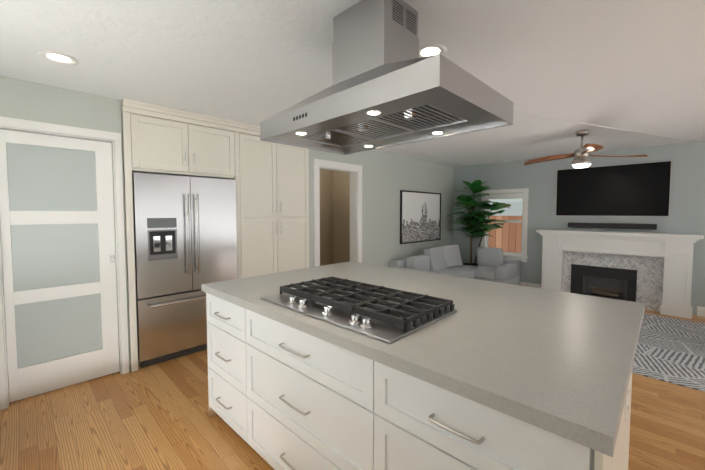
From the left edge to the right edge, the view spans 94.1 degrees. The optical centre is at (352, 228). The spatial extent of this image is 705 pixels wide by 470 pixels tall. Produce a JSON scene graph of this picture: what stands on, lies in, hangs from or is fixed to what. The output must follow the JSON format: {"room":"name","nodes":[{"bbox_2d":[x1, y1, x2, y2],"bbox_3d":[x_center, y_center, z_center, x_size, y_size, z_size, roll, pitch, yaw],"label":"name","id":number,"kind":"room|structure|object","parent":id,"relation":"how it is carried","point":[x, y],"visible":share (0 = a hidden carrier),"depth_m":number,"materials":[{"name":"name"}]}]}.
{"room":"kitchen and living room","nodes":[
{"label":"kitchen and living room","id":0,"kind":"room"},
{"bbox_2d":[0,76,129,405],"bbox_3d":[-2.656,0.114,2.338,0.150,2.400,1.710,3,4,45],"label":"wall","id":1,"kind":"structure","parent":0,"point":[28,100],"depth_m":2.57,"materials":[{"name":"grey paint"}]},
{"bbox_2d":[0,129,119,401],"bbox_3d":[-2.332,0.279,2.652,0.038,2.020,0.680,3,4,45],"label":"pantry door","id":2,"kind":"structure","parent":1,"relation":"in","point":[58,246],"depth_m":2.62,"materials":[{"name":"white wood"}]},
{"bbox_2d":[121,106,236,179],"bbox_3d":[-1.875,-0.813,3.478,0.757,0.540,0.950,3,4,45],"label":"upper cabinet","id":3,"kind":"object","parent":1,"relation":"attached to","point":[153,142],"depth_m":3.14,"materials":[{"name":"white wood"}]},
{"bbox_2d":[0,116,361,409],"bbox_3d":[-1.261,0.176,3.723,0.178,2.140,3.835,3,4,45],"label":"door frame","id":4,"kind":"structure","parent":1,"relation":"attached to","point":[355,171],"depth_m":2.86,"materials":[{"name":"white wood"}]},
{"bbox_2d":[319,169,332,265],"bbox_3d":[-0.861,-0.060,5.874,0.100,2.400,1.460,3,4,45],"label":"wall","id":5,"kind":"structure","parent":0,"point":[326,197],"depth_m":6.17,"materials":[{"name":"beige paint"}]},
{"bbox_2d":[332,171,348,263],"bbox_3d":[0.051,-0.062,5.925,1.080,2.400,0.100,3,4,45],"label":"wall","id":6,"kind":"structure","parent":0,"point":[334,217],"depth_m":6.12,"materials":[{"name":"beige paint"}]},
{"bbox_2d":[349,173,349,260],"bbox_3d":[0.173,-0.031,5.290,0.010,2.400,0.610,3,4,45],"label":"wall","id":7,"kind":"structure","parent":0,"point":[349,173],"depth_m":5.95,"materials":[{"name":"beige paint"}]},
{"bbox_2d":[0,309,704,469],"bbox_3d":[1.625,1.336,2.525,9.200,0.060,7.730,3,4,45],"label":"floor","id":8,"kind":"structure","parent":0,"point":[154,417],"depth_m":2.18,"materials":[{"name":"brown wood"}]},
{"bbox_2d":[132,173,236,367],"bbox_3d":[-1.830,0.368,3.493,0.811,1.780,0.935,3,4,45],"label":"fridge","id":9,"kind":"object","parent":8,"relation":"on","point":[185,237],"visible":0.77,"depth_m":3.16,"materials":[{"name":"silver metal"}]},
{"bbox_2d":[233,126,308,278],"bbox_3d":[-1.187,0.052,4.212,0.757,2.340,1.000,3,4,45],"label":"tall cabinet","id":10,"kind":"object","parent":8,"relation":"on","point":[272,198],"depth_m":3.88,"materials":[{"name":"white wood"}]},
{"bbox_2d":[201,289,630,469],"bbox_3d":[0.113,0.893,1.876,2.213,0.890,1.084,3,4,45],"label":"kitchen island","id":11,"kind":"object","parent":8,"relation":"on","point":[300,401],"depth_m":1.36,"materials":[{"name":"white wood"}]},
{"bbox_2d":[201,261,644,469],"bbox_3d":[0.275,0.417,2.023,2.260,0.046,1.522,3,4,45],"label":"island countertop","id":12,"kind":"structure","parent":11,"relation":"on","point":[558,365],"depth_m":1.23,"materials":[{"name":"grey stone"}]},
{"bbox_2d":[260,276,456,343],"bbox_3d":[-0.003,0.376,1.743,0.927,0.061,0.569,3,4,45],"label":"cooktop","id":13,"kind":"object","parent":12,"relation":"in","point":[386,314],"visible":1,"depth_m":1.60,"materials":[{"name":"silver metal"}]},
{"bbox_2d":[389,245,520,284],"bbox_3d":[1.862,0.732,5.777,1.370,0.805,2.190,3,4,45],"label":"sofa","id":14,"kind":"object","parent":8,"relation":"on","point":[494,265],"visible":0.6,"depth_m":5.79,"materials":[{"name":"grey fabric"}]},
{"bbox_2d":[447,180,510,266],"bbox_3d":[2.322,0.096,6.253,1.197,2.051,0.943,3,4,45],"label":"fiddle-leaf fig plant","id":15,"kind":"object","parent":8,"relation":"on","point":[470,204],"visible":0.98,"depth_m":6.37,"materials":[{"name":"green plant"}]},
{"bbox_2d":[536,229,703,318],"bbox_3d":[3.971,0.615,5.089,1.970,1.130,0.331,3,4,45],"label":"fireplace mantel","id":16,"kind":"object","parent":8,"relation":"on","point":[652,271],"visible":0.88,"depth_m":4.95,"materials":[{"name":"white wood"}]},
{"bbox_2d":[632,314,704,391],"bbox_3d":[2.990,1.225,4.069,3.050,0.009,2.330,3,4,45],"label":"rug","id":17,"kind":"object","parent":8,"relation":"on","point":[670,350],"depth_m":3.35,"materials":[{"name":"grey fabric"}]},
{"bbox_2d":[0,0,704,166],"bbox_3d":[1.625,-1.131,2.404,9.200,0.080,7.730,3,4,45],"label":"ceiling","id":18,"kind":"structure","parent":0,"point":[635,65],"depth_m":2.07,"materials":[{"name":"white paint"}]},
{"bbox_2d":[38,50,78,65],"bbox_3d":[-1.844,-1.068,2.061,0.196,0.008,0.196,3,4,45],"label":"recessed light","id":19,"kind":"object","parent":18,"relation":"in","point":[58,58],"visible":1,"depth_m":2.05,"materials":[{"name":"white"}]},
{"bbox_2d":[260,0,513,154],"bbox_3d":[0.111,-0.768,1.650,1.114,0.569,0.651,3,4,45],"label":"range hood","id":20,"kind":"object","parent":18,"relation":"attached to","point":[389,87],"visible":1,"depth_m":1.47,"materials":[{"name":"silver metal"}]},
{"bbox_2d":[419,44,446,57],"bbox_3d":[0.470,-1.064,1.983,0.196,0.008,0.196,3,4,45],"label":"recessed light","id":21,"kind":"object","parent":18,"relation":"in","point":[429,49],"visible":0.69,"depth_m":1.95,"materials":[{"name":"white"}]},
{"bbox_2d":[399,112,698,164],"bbox_3d":[2.331,-1.183,4.417,3.311,0.010,3.444,3,4,45],"label":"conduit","id":22,"kind":"object","parent":18,"relation":"attached to","point":[567,121],"visible":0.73,"depth_m":3.85,"materials":[{"name":"white paint"}]},
{"bbox_2d":[524,130,647,167],"bbox_3d":[2.621,-0.952,3.911,1.283,0.424,1.249,3,4,45],"label":"ceiling fan","id":23,"kind":"object","parent":18,"relation":"hanging from","point":[581,155],"visible":1,"depth_m":3.91,"materials":[{"name":"brown wood"}]},
{"bbox_2d":[308,149,453,267],"bbox_3d":[0.800,-0.056,5.805,0.150,2.400,4.054,3,4,45],"label":"wall","id":24,"kind":"structure","parent":0,"point":[398,173],"depth_m":5.48,"materials":[{"name":"grey paint"}]},
{"bbox_2d":[400,190,440,243],"bbox_3d":[1.306,-0.220,6.171,0.035,0.940,1.330,3,4,45],"label":"picture frame","id":25,"kind":"object","parent":24,"relation":"attached to","point":[420,216],"visible":1,"depth_m":6.11,"materials":[{"name":"black"}]},
{"bbox_2d":[453,141,704,315],"bbox_3d":[4.877,0.008,4.502,7.470,2.400,0.150,3,4,45],"label":"wall","id":26,"kind":"structure","parent":0,"point":[687,202],"depth_m":5.36,"materials":[{"name":"grey paint"}]},
{"bbox_2d":[480,188,528,261],"bbox_3d":[2.954,-0.077,6.381,0.910,1.365,0.195,3,4,45],"label":"living room window","id":27,"kind":"structure","parent":26,"relation":"in","point":[522,193],"depth_m":6.18,"materials":[{"name":"white"}]},
{"bbox_2d":[520,282,539,287],"bbox_3d":[2.789,1.043,6.511,1.670,0.135,0.022,3,4,45],"label":"baseboard","id":28,"kind":"structure","parent":26,"relation":"attached to","point":[534,285],"depth_m":6.03,"materials":[{"name":"white wood"}]},
{"bbox_2d":[568,222,656,229],"bbox_3d":[4.040,-0.045,5.162,1.100,0.080,0.085,3,4,45],"label":"soundbar","id":29,"kind":"object","parent":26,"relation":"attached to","point":[617,226],"visible":1,"depth_m":5.08,"materials":[{"name":"black plastic"}]},
{"bbox_2d":[555,161,671,216],"bbox_3d":[4.032,-0.594,5.177,1.420,0.795,0.037,3,4,45],"label":"wall-mounted tv","id":30,"kind":"object","parent":26,"relation":"attached to","point":[639,189],"visible":0.98,"depth_m":5.09,"materials":[{"name":"glass"},{"name":"black plastic"}]},
{"bbox_2d":[697,306,704,316],"bbox_3d":[6.049,1.202,3.276,3.600,0.135,0.013,3,4,45],"label":"baseboard","id":31,"kind":"structure","parent":26,"relation":"attached to","point":[700,311],"depth_m":4.52,"materials":[{"name":"white wood"}]},
{"label":"outside","id":32,"kind":"structure","parent":0,"visible":0},
{"bbox_2d":[488,199,522,252],"bbox_3d":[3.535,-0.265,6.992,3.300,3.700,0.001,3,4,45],"label":"view","id":33,"kind":"structure","parent":32,"point":[506,237],"depth_m":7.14,"materials":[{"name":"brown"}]}
]}

